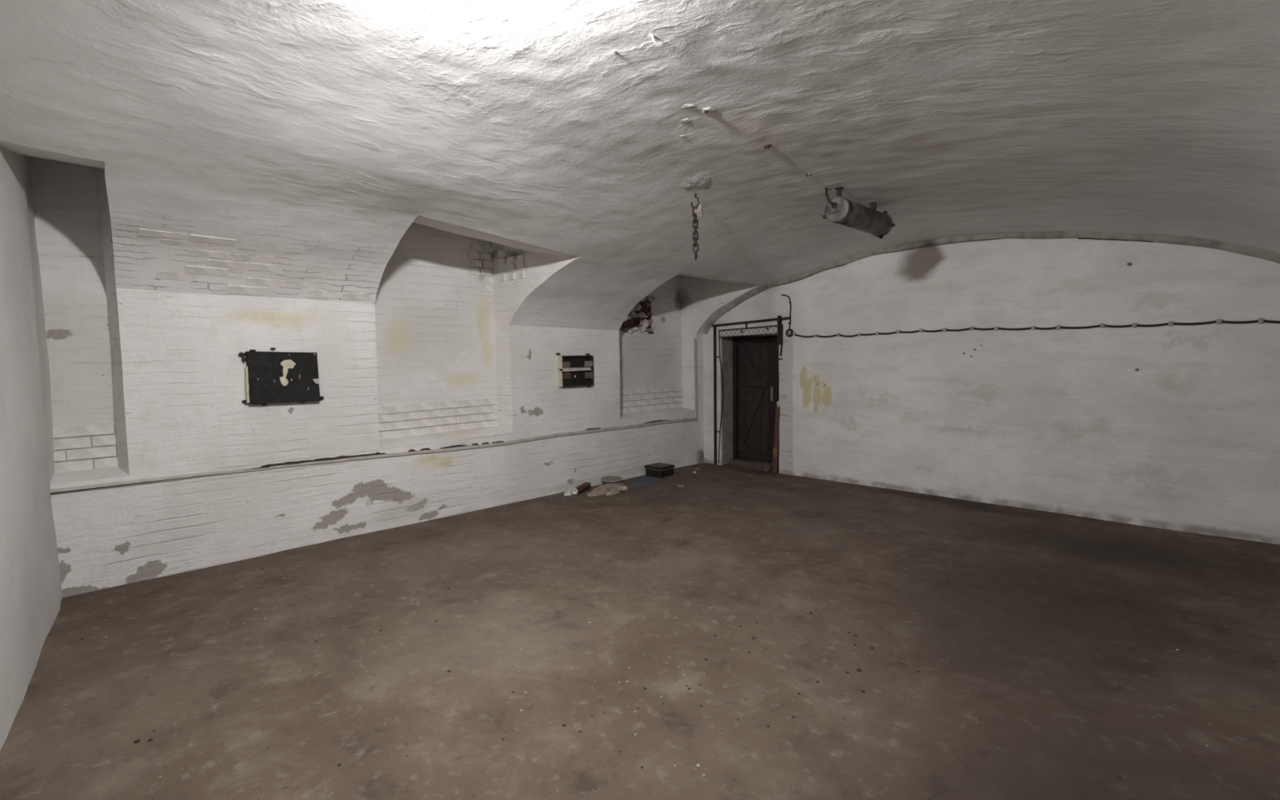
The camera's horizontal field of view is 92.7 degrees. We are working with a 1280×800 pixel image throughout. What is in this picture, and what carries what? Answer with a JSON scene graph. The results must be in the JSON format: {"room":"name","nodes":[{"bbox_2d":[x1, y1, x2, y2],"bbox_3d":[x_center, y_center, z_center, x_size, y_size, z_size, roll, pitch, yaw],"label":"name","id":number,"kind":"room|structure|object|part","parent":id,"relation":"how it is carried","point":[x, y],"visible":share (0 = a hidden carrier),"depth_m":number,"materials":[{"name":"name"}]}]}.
{"room":"underground chamber","nodes":[
{"label":"underground chamber","id":0,"kind":"room"},
{"bbox_2d":[0,142,61,750],"bbox_3d":[-1.964,-0.131,1.529,0.034,3.315,6.762,-4,5,-38],"label":"wall","id":1,"kind":"structure","parent":0,"point":[30,592],"depth_m":3.23,"materials":[{"name":"white paint"}]},
{"bbox_2d":[0,142,759,598],"bbox_3d":[-1.317,-0.327,6.109,1.527,3.031,7.008,3,6,45],"label":"wall","id":2,"kind":"structure","parent":0,"point":[144,384],"depth_m":5.21,"materials":[{"name":"paint"}]},
{"bbox_2d":[238,347,324,405],"bbox_3d":[-2.878,-0.193,4.926,0.060,0.456,0.601,3,6,45],"label":"board","id":3,"kind":"object","parent":2,"relation":"attached to","point":[270,377],"visible":1,"depth_m":4.89,"materials":[{"name":"paint"}]},
{"bbox_2d":[50,338,697,494],"bbox_3d":[-1.545,-0.087,6.305,0.064,1.161,6.661,3,6,45],"label":"trim","id":4,"kind":"structure","parent":2,"relation":"attached to","point":[411,451],"depth_m":5.50,"materials":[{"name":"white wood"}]},
{"bbox_2d":[555,352,593,386],"bbox_3d":[-0.753,-0.344,7.053,0.069,0.407,0.527,3,6,45],"label":"box","id":5,"kind":"object","parent":2,"relation":"attached to","point":[578,370],"visible":1,"depth_m":7.06,"materials":[{"name":"black paint"}]},
{"bbox_3d":[-0.735,-0.507,7.061,0.056,0.016,0.460,3,6,45],"label":"rail","id":6,"kind":"part","parent":5,"relation":"part of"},
{"bbox_3d":[-0.730,-0.168,7.085,0.056,0.016,0.460,3,6,45],"label":"rail","id":7,"kind":"part","parent":5,"relation":"part of","materials":[{"name":"metal"}]},
{"bbox_3d":[-0.573,-0.351,7.232,0.056,0.330,0.016,3,6,45],"label":"rail","id":8,"kind":"part","parent":5,"relation":"part of","materials":[{"name":"metal"}]},
{"bbox_2d":[0,462,1279,799],"bbox_3d":[0.560,1.244,4.210,6.650,0.015,7.950,3,6,45],"label":"floor","id":9,"kind":"structure","parent":0,"point":[1046,677],"depth_m":3.10,"materials":[{"name":"brown concrete"}]},
{"bbox_2d":[563,489,573,496],"bbox_3d":[-0.804,1.051,6.943,0.117,0.041,0.213,0,4,5],"label":"scrap","id":10,"kind":"object","parent":9,"relation":"on","point":[569,492],"visible":0.93,"depth_m":6.88,"materials":[{"name":"paper"}]},
{"bbox_2d":[572,482,591,494],"bbox_3d":[-0.662,1.012,7.059,0.082,0.086,0.409,1,4,20],"label":"canister","id":11,"kind":"object","parent":9,"relation":"on","point":[585,486],"visible":1,"depth_m":6.96,"materials":[{"name":"metal"}]},
{"bbox_2d":[586,481,624,497],"bbox_3d":[-0.391,1.022,7.127,0.236,0.068,0.789,1,4,23],"label":"cloth","id":12,"kind":"object","parent":9,"relation":"on","point":[601,490],"visible":0.94,"depth_m":7.01,"materials":[{"name":"beige fabric"}]},
{"bbox_2d":[600,475,622,482],"bbox_3d":[-0.339,0.956,7.358,0.240,0.049,0.297,3,6,45],"label":"shallow dish","id":13,"kind":"object","parent":12,"relation":"on","point":[611,478],"visible":1,"depth_m":7.40,"materials":[{"name":"beige ceramic"}]},
{"bbox_2d":[604,488,619,495],"bbox_3d":[-0.299,1.038,6.932,0.092,0.056,0.267,2,5,31],"label":"crumpled paper","id":14,"kind":"object","parent":9,"relation":"on","point":[614,491],"visible":1,"depth_m":6.87,"materials":[{"name":"beige paper"}]},
{"bbox_2d":[617,486,626,490],"bbox_3d":[-0.206,1.028,7.091,0.113,0.045,0.075,-2,4,-13],"label":"packet","id":15,"kind":"object","parent":9,"relation":"on","point":[620,488],"visible":0.92,"depth_m":7.07,"materials":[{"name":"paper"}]},
{"bbox_2d":[627,476,661,486],"bbox_3d":[0.067,1.001,7.548,0.326,0.033,0.588,1,4,20],"label":"rag","id":16,"kind":"object","parent":9,"relation":"on","point":[640,481],"visible":1,"depth_m":7.49,"materials":[{"name":"fabric"}]},
{"bbox_2d":[644,462,675,477],"bbox_3d":[0.256,0.914,7.943,0.295,0.137,0.276,3,6,45],"label":"lidded box","id":17,"kind":"object","parent":9,"relation":"on","point":[656,469],"visible":1,"depth_m":7.86,"materials":[{"name":"black cardboard"}]},
{"bbox_3d":[0.255,0.864,7.939,0.295,0.032,0.276,3,6,45],"label":"lid","id":18,"kind":"part","parent":17,"relation":"part of","materials":[{"name":"black cardboard"}]},
{"bbox_3d":[0.255,0.847,7.938,0.273,0.003,0.255,3,6,45],"label":"lid","id":19,"kind":"part","parent":17,"relation":"part of","materials":[{"name":"black plastic"}]},
{"bbox_2d":[64,470,1275,799],"bbox_3d":[0.622,1.238,4.254,5.723,0.018,6.495,3,6,45],"label":"crumbs","id":20,"kind":"object","parent":9,"relation":"on","point":[715,635],"visible":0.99,"depth_m":2.87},
{"bbox_2d":[762,462,770,471],"bbox_3d":[1.680,0.900,8.089,0.092,0.130,0.112,-2,4,-15],"label":"stone block","id":21,"kind":"object","parent":9,"relation":"on","point":[766,467],"visible":0.98,"depth_m":8.05,"materials":[{"name":"grey stone"}]},
{"bbox_2d":[772,400,779,472],"bbox_3d":[1.789,0.483,7.985,0.134,0.948,0.095,3,6,45],"label":"timber post","id":22,"kind":"object","parent":9,"relation":"on","point":[775,450],"visible":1,"depth_m":7.98,"materials":[{"name":"brown wood"}]},
{"bbox_2d":[0,0,1279,333],"bbox_3d":[0.399,-1.102,3.730,6.338,1.319,7.837,3,6,45],"label":"ceiling","id":23,"kind":"structure","parent":0,"point":[289,148],"depth_m":3.22,"materials":[{"name":"paint"}]},
{"bbox_2d":[612,51,621,58],"bbox_3d":[-0.106,-1.552,2.741,0.042,0.044,0.016,1,5,27],"label":"nail","id":24,"kind":"object","parent":23,"relation":"attached to","point":[613,52],"visible":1,"depth_m":2.74,"materials":[{"name":"metal"}]},
{"bbox_2d":[649,35,657,45],"bbox_3d":[0.058,-1.533,2.594,0.018,0.044,0.039,3,6,45],"label":"nail","id":25,"kind":"object","parent":23,"relation":"attached to","point":[651,36],"visible":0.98,"depth_m":2.58,"materials":[{"name":"white metal"}]},
{"bbox_2d":[690,192,703,259],"bbox_3d":[0.448,-1.375,4.783,0.100,0.544,0.052,0,4,9],"label":"hanging chain","id":26,"kind":"object","parent":23,"relation":"hanging from","point":[698,213],"visible":1,"depth_m":4.78,"materials":[{"name":"metal"}]},
{"bbox_2d":[763,144,771,149],"bbox_3d":[0.806,-1.606,3.848,0.063,0.042,0.046,3,6,45],"label":"pipe stub","id":27,"kind":"object","parent":23,"relation":"attached to","point":[767,146],"visible":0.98,"depth_m":3.84,"materials":[{"name":"metal"}]},
{"bbox_2d":[822,186,894,239],"bbox_3d":[1.781,-1.510,4.942,0.230,0.303,0.901,3,6,45],"label":"tank","id":28,"kind":"object","parent":23,"relation":"hanging from","point":[840,210],"visible":0.98,"depth_m":4.75,"materials":[{"name":"metal"}]},
{"bbox_2d":[703,237,1279,544],"bbox_3d":[3.276,-0.337,6.691,6.379,2.832,0.445,3,6,45],"label":"wall","id":29,"kind":"structure","parent":0,"point":[1175,427],"depth_m":5.84,"materials":[{"name":"paint"}]},
{"bbox_2d":[711,315,790,464],"bbox_3d":[1.464,-0.076,8.188,0.067,2.040,1.235,-5,6,-43],"label":"frame","id":30,"kind":"object","parent":29,"relation":"attached to","point":[780,326],"visible":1,"depth_m":8.41,"materials":[{"name":"metal"}]},
{"bbox_3d":[1.058,-0.062,8.594,0.031,1.965,0.030,3,6,45],"label":"post","id":31,"kind":"part","parent":30,"relation":"part of","materials":[{"name":"metal"}]},
{"bbox_3d":[1.437,-0.862,8.146,0.965,0.029,0.012,3,6,45],"label":"rail","id":32,"kind":"part","parent":30,"relation":"part of","materials":[{"name":"metal"}]},
{"bbox_3d":[1.436,-0.960,8.139,0.965,0.039,0.013,3,6,45],"label":"rail","id":33,"kind":"part","parent":30,"relation":"part of","materials":[{"name":"metal"}]},
{"bbox_3d":[1.782,-0.895,7.791,0.039,0.360,0.052,3,6,45],"label":"post","id":34,"kind":"part","parent":30,"relation":"part of","materials":[{"name":"metal"}]},
{"bbox_3d":[1.789,-0.536,7.816,0.015,0.600,0.079,-4,5,-38],"label":"latch rod","id":35,"kind":"part","parent":30,"relation":"part of","materials":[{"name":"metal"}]},
{"bbox_3d":[1.799,-0.763,7.778,0.038,0.401,0.018,3,6,45],"label":"hanging rod","id":36,"kind":"part","parent":30,"relation":"part of","materials":[{"name":"metal"}]},
{"bbox_2d":[729,335,779,470],"bbox_3d":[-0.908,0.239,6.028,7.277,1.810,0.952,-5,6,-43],"label":"door","id":37,"kind":"structure","parent":29,"relation":"in","point":[756,387],"depth_m":8.56,"materials":[{"name":"brown wood"}]},
{"bbox_3d":[1.384,0.013,8.784,0.060,1.800,0.090,3,6,45],"label":"frame post","id":38,"kind":"part","parent":37,"relation":"part of","materials":[{"name":"brown wood"}]},
{"bbox_3d":[1.596,0.692,8.631,0.500,0.110,0.022,3,6,45],"label":"rail","id":39,"kind":"part","parent":37,"relation":"part of","materials":[{"name":"brown paint"}]},
{"bbox_3d":[1.582,-0.235,8.565,0.500,0.100,0.022,3,6,45],"label":"rail","id":40,"kind":"part","parent":37,"relation":"part of","materials":[{"name":"brown paint"}]},
{"bbox_3d":[1.802,-0.083,8.348,0.036,0.200,0.008,3,6,45],"label":"handle plate","id":41,"kind":"part","parent":37,"relation":"part of","materials":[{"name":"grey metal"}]},
{"bbox_2d":[785,328,794,337],"bbox_3d":[1.895,-0.848,7.704,0.127,0.104,0.058,3,6,45],"label":"junction box","id":42,"kind":"object","parent":29,"relation":"attached to","point":[788,332],"visible":1,"depth_m":7.69,"materials":[{"name":"black metal"}]},
{"bbox_2d":[703,231,1279,333],"bbox_3d":[3.103,-1.222,6.484,6.210,0.987,0.070,3,6,45],"label":"trim","id":43,"kind":"structure","parent":29,"relation":"attached to","point":[1253,252],"depth_m":5.79,"materials":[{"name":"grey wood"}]},
{"bbox_2d":[781,294,1279,337],"bbox_3d":[3.470,-0.953,6.139,4.695,0.597,0.046,3,6,45],"label":"cable","id":44,"kind":"object","parent":29,"relation":"attached to","point":[1260,320],"visible":1,"depth_m":5.73,"materials":[{"name":"black rubber"}]}
]}

